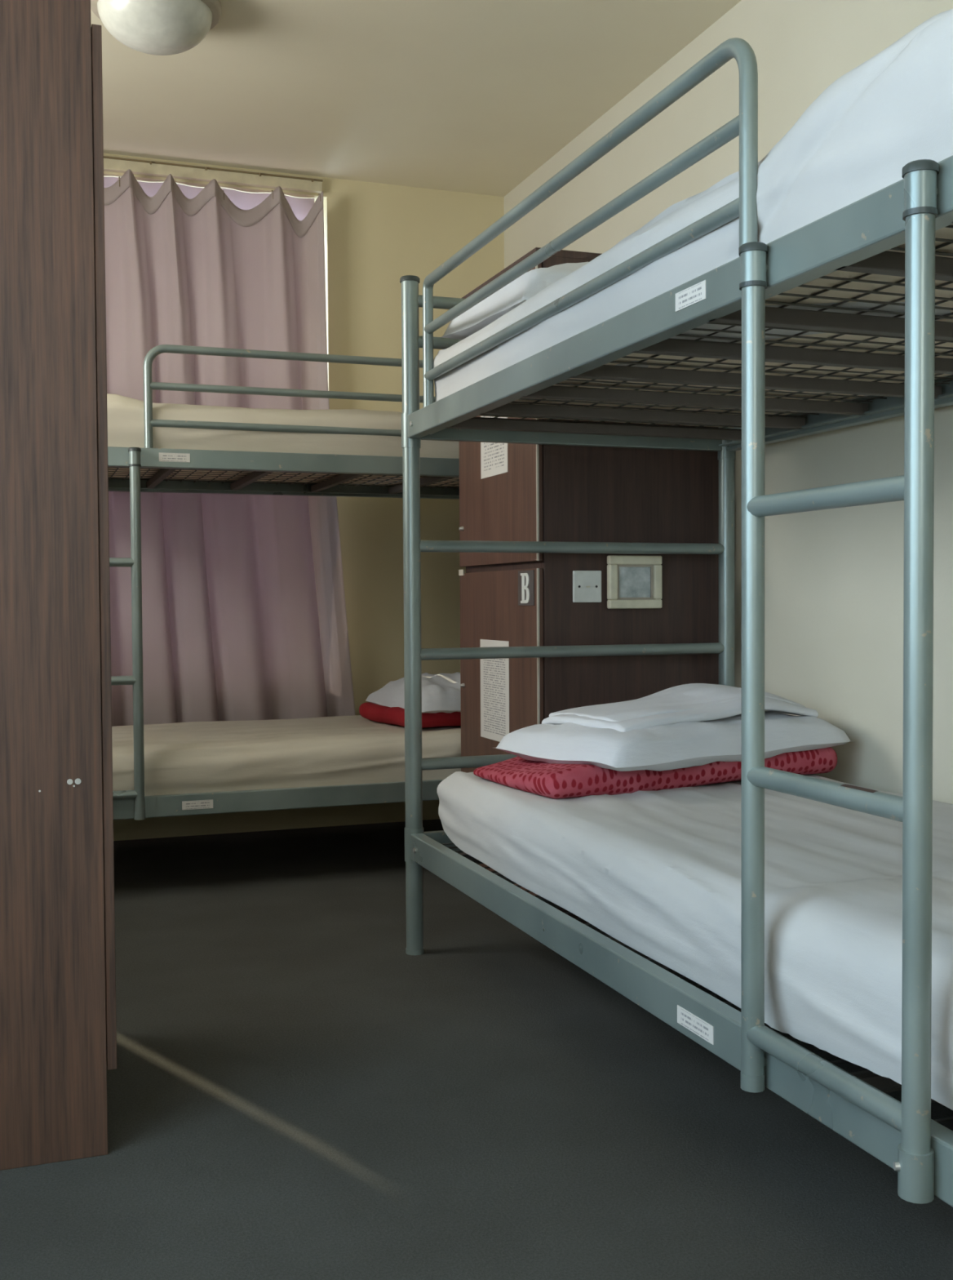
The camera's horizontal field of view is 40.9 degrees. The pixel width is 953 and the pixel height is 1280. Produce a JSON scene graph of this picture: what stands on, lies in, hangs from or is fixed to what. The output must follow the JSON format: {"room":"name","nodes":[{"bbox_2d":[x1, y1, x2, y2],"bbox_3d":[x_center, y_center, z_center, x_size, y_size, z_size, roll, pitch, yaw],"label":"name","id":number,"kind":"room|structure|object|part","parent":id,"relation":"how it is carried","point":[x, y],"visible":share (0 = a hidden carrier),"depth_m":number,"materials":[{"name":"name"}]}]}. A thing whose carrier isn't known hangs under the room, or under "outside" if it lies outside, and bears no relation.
{"room":"dormitory","nodes":[
{"label":"dormitory","id":0,"kind":"room"},
{"bbox_2d":[103,153,504,840],"bbox_3d":[-1.248,-0.518,4.810,3.248,2.514,0.160,-1,2,-20],"label":"wall","id":1,"kind":"structure","parent":0,"point":[376,234],"depth_m":5.03,"materials":[{"name":"beige paint"}]},
{"bbox_2d":[103,155,323,193],"bbox_3d":[-1.516,-1.726,4.566,1.967,0.049,0.048,-1,2,-20],"label":"track","id":2,"kind":"object","parent":1,"relation":"attached to","point":[111,163],"visible":0.64,"depth_m":4.75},
{"bbox_2d":[103,177,315,220],"bbox_3d":[-1.491,-0.743,4.661,1.848,1.900,0.025,-1,2,-20],"label":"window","id":3,"kind":"structure","parent":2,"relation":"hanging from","point":[300,207],"depth_m":4.86,"materials":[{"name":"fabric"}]},
{"bbox_3d":[-1.514,-1.742,4.559,1.967,0.005,0.008,-1,2,-20],"label":"rail","id":4,"kind":"part","parent":2,"relation":"part of","materials":[{"name":"beige metal"}]},
{"bbox_2d":[103,168,355,726],"bbox_3d":[-1.403,-0.644,4.601,1.973,2.121,0.083,-1,2,-20],"label":"curtain","id":5,"kind":"object","parent":2,"relation":"hanging from","point":[244,615],"visible":0.59,"depth_m":4.76,"materials":[{"name":"fabric"}]},
{"bbox_2d":[90,0,742,196],"bbox_3d":[-0.192,-1.730,1.839,3.248,0.080,6.479,-1,2,-20],"label":"ceiling","id":6,"kind":"structure","parent":0,"point":[471,96],"depth_m":4.04,"materials":[{"name":"white paint"}]},
{"bbox_2d":[90,0,222,55],"bbox_3d":[-0.871,-1.670,3.467,0.352,0.132,0.352,-1,2,-20],"label":"ceiling lamp","id":7,"kind":"object","parent":6,"relation":"attached to","point":[152,27],"visible":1,"depth_m":3.40,"materials":[{"name":"white glass"}]},
{"bbox_2d":[0,818,952,1279],"bbox_3d":[-0.176,0.852,1.918,3.248,0.060,6.479,-1,2,-20],"label":"floor","id":8,"kind":"structure","parent":0,"point":[294,1092],"depth_m":2.15,"materials":[{"name":"grey carpet"}]},
{"bbox_2d":[0,0,116,1170],"bbox_3d":[-1.178,-0.188,2.118,1.095,2.020,0.606,-1,2,-20],"label":"wardrobe","id":9,"kind":"object","parent":8,"relation":"on","point":[58,1020],"visible":1,"depth_m":1.99,"materials":[{"name":"brown wood"}]},
{"bbox_3d":[-0.689,-0.144,2.297,0.015,1.645,0.599,-1,2,-20],"label":"door","id":10,"kind":"part","parent":9,"relation":"part of","materials":[{"name":"brown wood"}]},
{"bbox_2d":[107,344,459,820],"bbox_3d":[-0.659,-0.088,4.352,1.979,1.676,0.936,-1,2,-20],"label":"bunk bed","id":11,"kind":"object","parent":8,"relation":"on","point":[127,804],"visible":0.27,"depth_m":3.92,"materials":[{"name":"grey paint"}]},
{"bbox_3d":[-0.515,0.489,3.983,1.890,0.064,0.032,-1,2,-20],"label":"rail","id":12,"kind":"part","parent":11,"relation":"part of","materials":[{"name":"grey metal"}]},
{"bbox_2d":[106,393,459,487],"bbox_3d":[-0.679,-0.664,4.340,1.764,0.190,0.850,-1,2,-20],"label":"mattress","id":13,"kind":"object","parent":11,"relation":"on","point":[126,421],"visible":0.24,"depth_m":3.93,"materials":[{"name":"beige fabric"}]},
{"bbox_3d":[-0.351,-0.733,4.012,1.348,0.312,0.025,-1,2,-20],"label":"guard rail","id":14,"kind":"part","parent":11,"relation":"part of","materials":[{"name":"grey metal"}]},
{"bbox_3d":[-0.521,-0.546,3.951,1.890,0.057,0.032,-1,2,-20],"label":"rail","id":15,"kind":"part","parent":11,"relation":"part of","materials":[{"name":"grey metal"}]},
{"bbox_3d":[-0.813,-0.569,4.754,1.890,0.057,0.032,-1,2,-20],"label":"rail","id":16,"kind":"part","parent":11,"relation":"part of","materials":[{"name":"grey metal"}]},
{"bbox_2d":[111,715,461,795],"bbox_3d":[-0.667,0.386,4.367,1.764,0.186,0.863,-1,2,-20],"label":"mattress","id":17,"kind":"object","parent":11,"relation":"on","point":[216,756],"visible":0.43,"depth_m":4.00,"materials":[{"name":"beige fabric"}]},
{"bbox_2d":[359,702,461,728],"bbox_3d":[-0.129,0.260,4.535,0.448,0.075,0.531,-1,2,-24],"label":"blanket","id":18,"kind":"object","parent":17,"relation":"on","point":[371,711],"visible":0.43,"depth_m":4.31,"materials":[{"name":"red fabric"}]},
{"bbox_2d":[365,671,461,713],"bbox_3d":[-0.102,0.190,4.545,0.440,0.144,0.560,-1,2,-24],"label":"pillow","id":19,"kind":"object","parent":18,"relation":"on","point":[441,692],"visible":0.43,"depth_m":4.38,"materials":[{"name":"white fabric"}]},
{"bbox_2d":[458,247,719,923],"bbox_3d":[0.321,-0.138,3.751,0.592,1.800,0.621,-1,2,-20],"label":"locker","id":20,"kind":"object","parent":8,"relation":"on","point":[558,493],"visible":0.43,"depth_m":3.47,"materials":[{"name":"brown laminate"}]},
{"bbox_2d":[480,639,509,742],"bbox_3d":[0.051,0.145,3.672,0.001,0.288,0.231,-1,2,-20],"label":"notice","id":21,"kind":"object","parent":20,"relation":"attached to","point":[495,673],"visible":0.86,"depth_m":3.67,"materials":[{"name":"white paper"}]},
{"bbox_2d":[480,416,508,479],"bbox_3d":[0.049,-0.616,3.643,0.001,0.294,0.215,-1,2,-20],"label":"notice","id":22,"kind":"object","parent":20,"relation":"attached to","point":[494,455],"visible":0.43,"depth_m":3.65,"materials":[{"name":"white paper"}]},
{"bbox_3d":[0.059,-0.613,3.643,0.018,0.792,0.616,-1,2,-20],"label":"door","id":23,"kind":"part","parent":20,"relation":"part of","materials":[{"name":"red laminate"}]},
{"bbox_3d":[0.064,0.247,3.670,0.018,0.889,0.616,-1,2,-20],"label":"door","id":24,"kind":"part","parent":20,"relation":"part of","materials":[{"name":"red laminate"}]},
{"bbox_2d":[467,560,542,573],"bbox_3d":[0.331,-0.213,3.752,0.550,0.020,0.585,-1,2,-20],"label":"gap","id":25,"kind":"object","parent":20,"relation":"attached to","point":[532,564],"depth_m":3.64,"materials":[{"name":"brown laminate"}]},
{"bbox_2d":[518,569,534,605],"bbox_3d":[0.132,-0.140,3.431,0.005,0.094,0.110,-1,2,-20],"label":"letter sign","id":26,"kind":"object","parent":20,"relation":"attached to","point":[526,578],"visible":1,"depth_m":3.42,"materials":[{"name":"white plastic"}]},
{"bbox_3d":[0.322,-1.027,3.725,0.580,0.020,0.621,-1,2,-20],"label":"panel","id":27,"kind":"part","parent":20,"relation":"part of","materials":[{"name":"brown laminate"}]},
{"bbox_2d":[573,570,601,602],"bbox_3d":[0.295,-0.142,3.405,0.083,0.085,0.010,-1,2,-20],"label":"wall plate","id":28,"kind":"object","parent":20,"relation":"attached to","point":[587,584],"visible":1,"depth_m":3.40,"materials":[{"name":"white plastic"}]},
{"bbox_3d":[0.439,-0.120,3.473,0.560,1.780,0.018,-1,2,-20],"label":"panel","id":29,"kind":"part","parent":20,"relation":"part of","materials":[{"name":"brown laminate"}]},
{"bbox_2d":[607,555,662,608],"bbox_3d":[0.424,-0.156,3.441,0.157,0.142,0.030,-1,2,-20],"label":"picture frame","id":30,"kind":"object","parent":20,"relation":"attached to","point":[633,582],"visible":1,"depth_m":3.43,"materials":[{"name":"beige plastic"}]},
{"bbox_3d":[0.423,-0.156,3.442,0.097,0.082,0.005,-1,2,-20],"label":"pane","id":31,"kind":"part","parent":30,"relation":"part of","materials":[{"name":"grey glass"}]},
{"bbox_2d":[400,37,952,1207],"bbox_3d":[0.595,-0.034,2.357,0.974,1.676,2.099,-1,2,-20],"label":"bunk bed","id":32,"kind":"object","parent":8,"relation":"on","point":[858,237],"visible":0.78,"depth_m":1.89,"materials":[{"name":"grey paint"}]},
{"bbox_3d":[-0.159,-0.051,3.174,0.043,1.668,0.043,-1,2,-20],"label":"post","id":33,"kind":"part","parent":32,"relation":"part of","materials":[{"name":"grey metal"}]},
{"bbox_3d":[0.264,0.503,3.343,0.859,0.056,0.024,-1,2,-20],"label":"rail","id":34,"kind":"part","parent":32,"relation":"part of","materials":[{"name":"grey metal"}]},
{"bbox_3d":[0.258,-0.532,3.311,0.859,0.056,0.024,-1,2,-20],"label":"rail","id":35,"kind":"part","parent":32,"relation":"part of","materials":[{"name":"grey metal"}]},
{"bbox_3d":[0.125,-0.685,2.372,0.025,0.312,1.430,-1,2,-20],"label":"guard rail","id":36,"kind":"part","parent":32,"relation":"part of","materials":[{"name":"grey metal"}]},
{"bbox_3d":[0.188,-0.496,2.196,0.032,0.057,2.010,-1,2,-20],"label":"rail","id":37,"kind":"part","parent":32,"relation":"part of","materials":[{"name":"grey metal"}]},
{"bbox_3d":[0.194,0.538,2.228,0.032,0.064,2.010,-1,2,-20],"label":"rail","id":38,"kind":"part","parent":32,"relation":"part of","materials":[{"name":"grey metal"}]},
{"bbox_2d":[433,8,952,427],"bbox_3d":[0.615,-0.624,2.327,0.909,0.213,1.932,-1,2,-20],"label":"mattress","id":39,"kind":"object","parent":32,"relation":"on","point":[855,140],"visible":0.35,"depth_m":1.71,"materials":[{"name":"white fabric"}]},
{"bbox_2d":[437,771,952,1110],"bbox_3d":[0.617,0.408,2.353,0.894,0.200,1.921,-1,2,-20],"label":"mattress","id":40,"kind":"object","parent":32,"relation":"on","point":[659,873],"visible":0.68,"depth_m":2.00,"materials":[{"name":"white fabric"}]},
{"bbox_2d":[473,746,837,799],"bbox_3d":[0.415,0.284,2.988,0.831,0.079,0.448,-1,2,-28],"label":"blanket","id":41,"kind":"object","parent":40,"relation":"on","point":[553,780],"visible":0.45,"depth_m":2.75,"materials":[{"name":"red fabric"}]},
{"bbox_2d":[496,711,853,771],"bbox_3d":[0.462,0.220,2.962,0.740,0.127,0.430,-2,2,-35],"label":"pillow","id":42,"kind":"object","parent":41,"relation":"on","point":[660,748],"visible":0.62,"depth_m":2.77,"materials":[{"name":"white fabric"}]},
{"bbox_2d":[542,683,818,732],"bbox_3d":[0.475,0.154,2.987,0.598,0.087,0.323,-1,2,-33],"label":"sheet","id":43,"kind":"object","parent":42,"relation":"on","point":[691,702],"visible":0.92,"depth_m":2.90,"materials":[{"name":"white fabric"}]},
{"bbox_3d":[0.680,-0.065,3.478,0.043,1.668,0.043,-1,2,-20],"label":"post","id":44,"kind":"part","parent":32,"relation":"part of","materials":[{"name":"grey metal"}]},
{"bbox_3d":[1.027,-0.511,2.500,0.032,0.057,2.010,-1,2,-20],"label":"rail","id":45,"kind":"part","parent":32,"relation":"part of","materials":[{"name":"grey metal"}]},
{"bbox_2d":[504,0,952,804],"bbox_3d":[1.212,-0.458,2.384,0.120,2.514,6.479,-1,2,-20],"label":"wall","id":46,"kind":"structure","parent":0,"point":[834,578],"depth_m":3.21,"materials":[{"name":"white paint"}]},
{"bbox_3d":[0.423,-0.712,2.895,0.671,0.040,0.413,-1,2,-20],"label":"blanket","id":47,"kind":"object","parent":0,"visible":0},
{"bbox_2d":[441,262,588,339],"bbox_3d":[0.353,-0.779,2.995,0.760,0.157,0.460,-1,2,-24],"label":"pillow","id":48,"kind":"object","parent":47,"relation":"on","point":[533,282],"visible":0.1,"depth_m":2.78,"materials":[{"name":"white fabric"}]}
]}

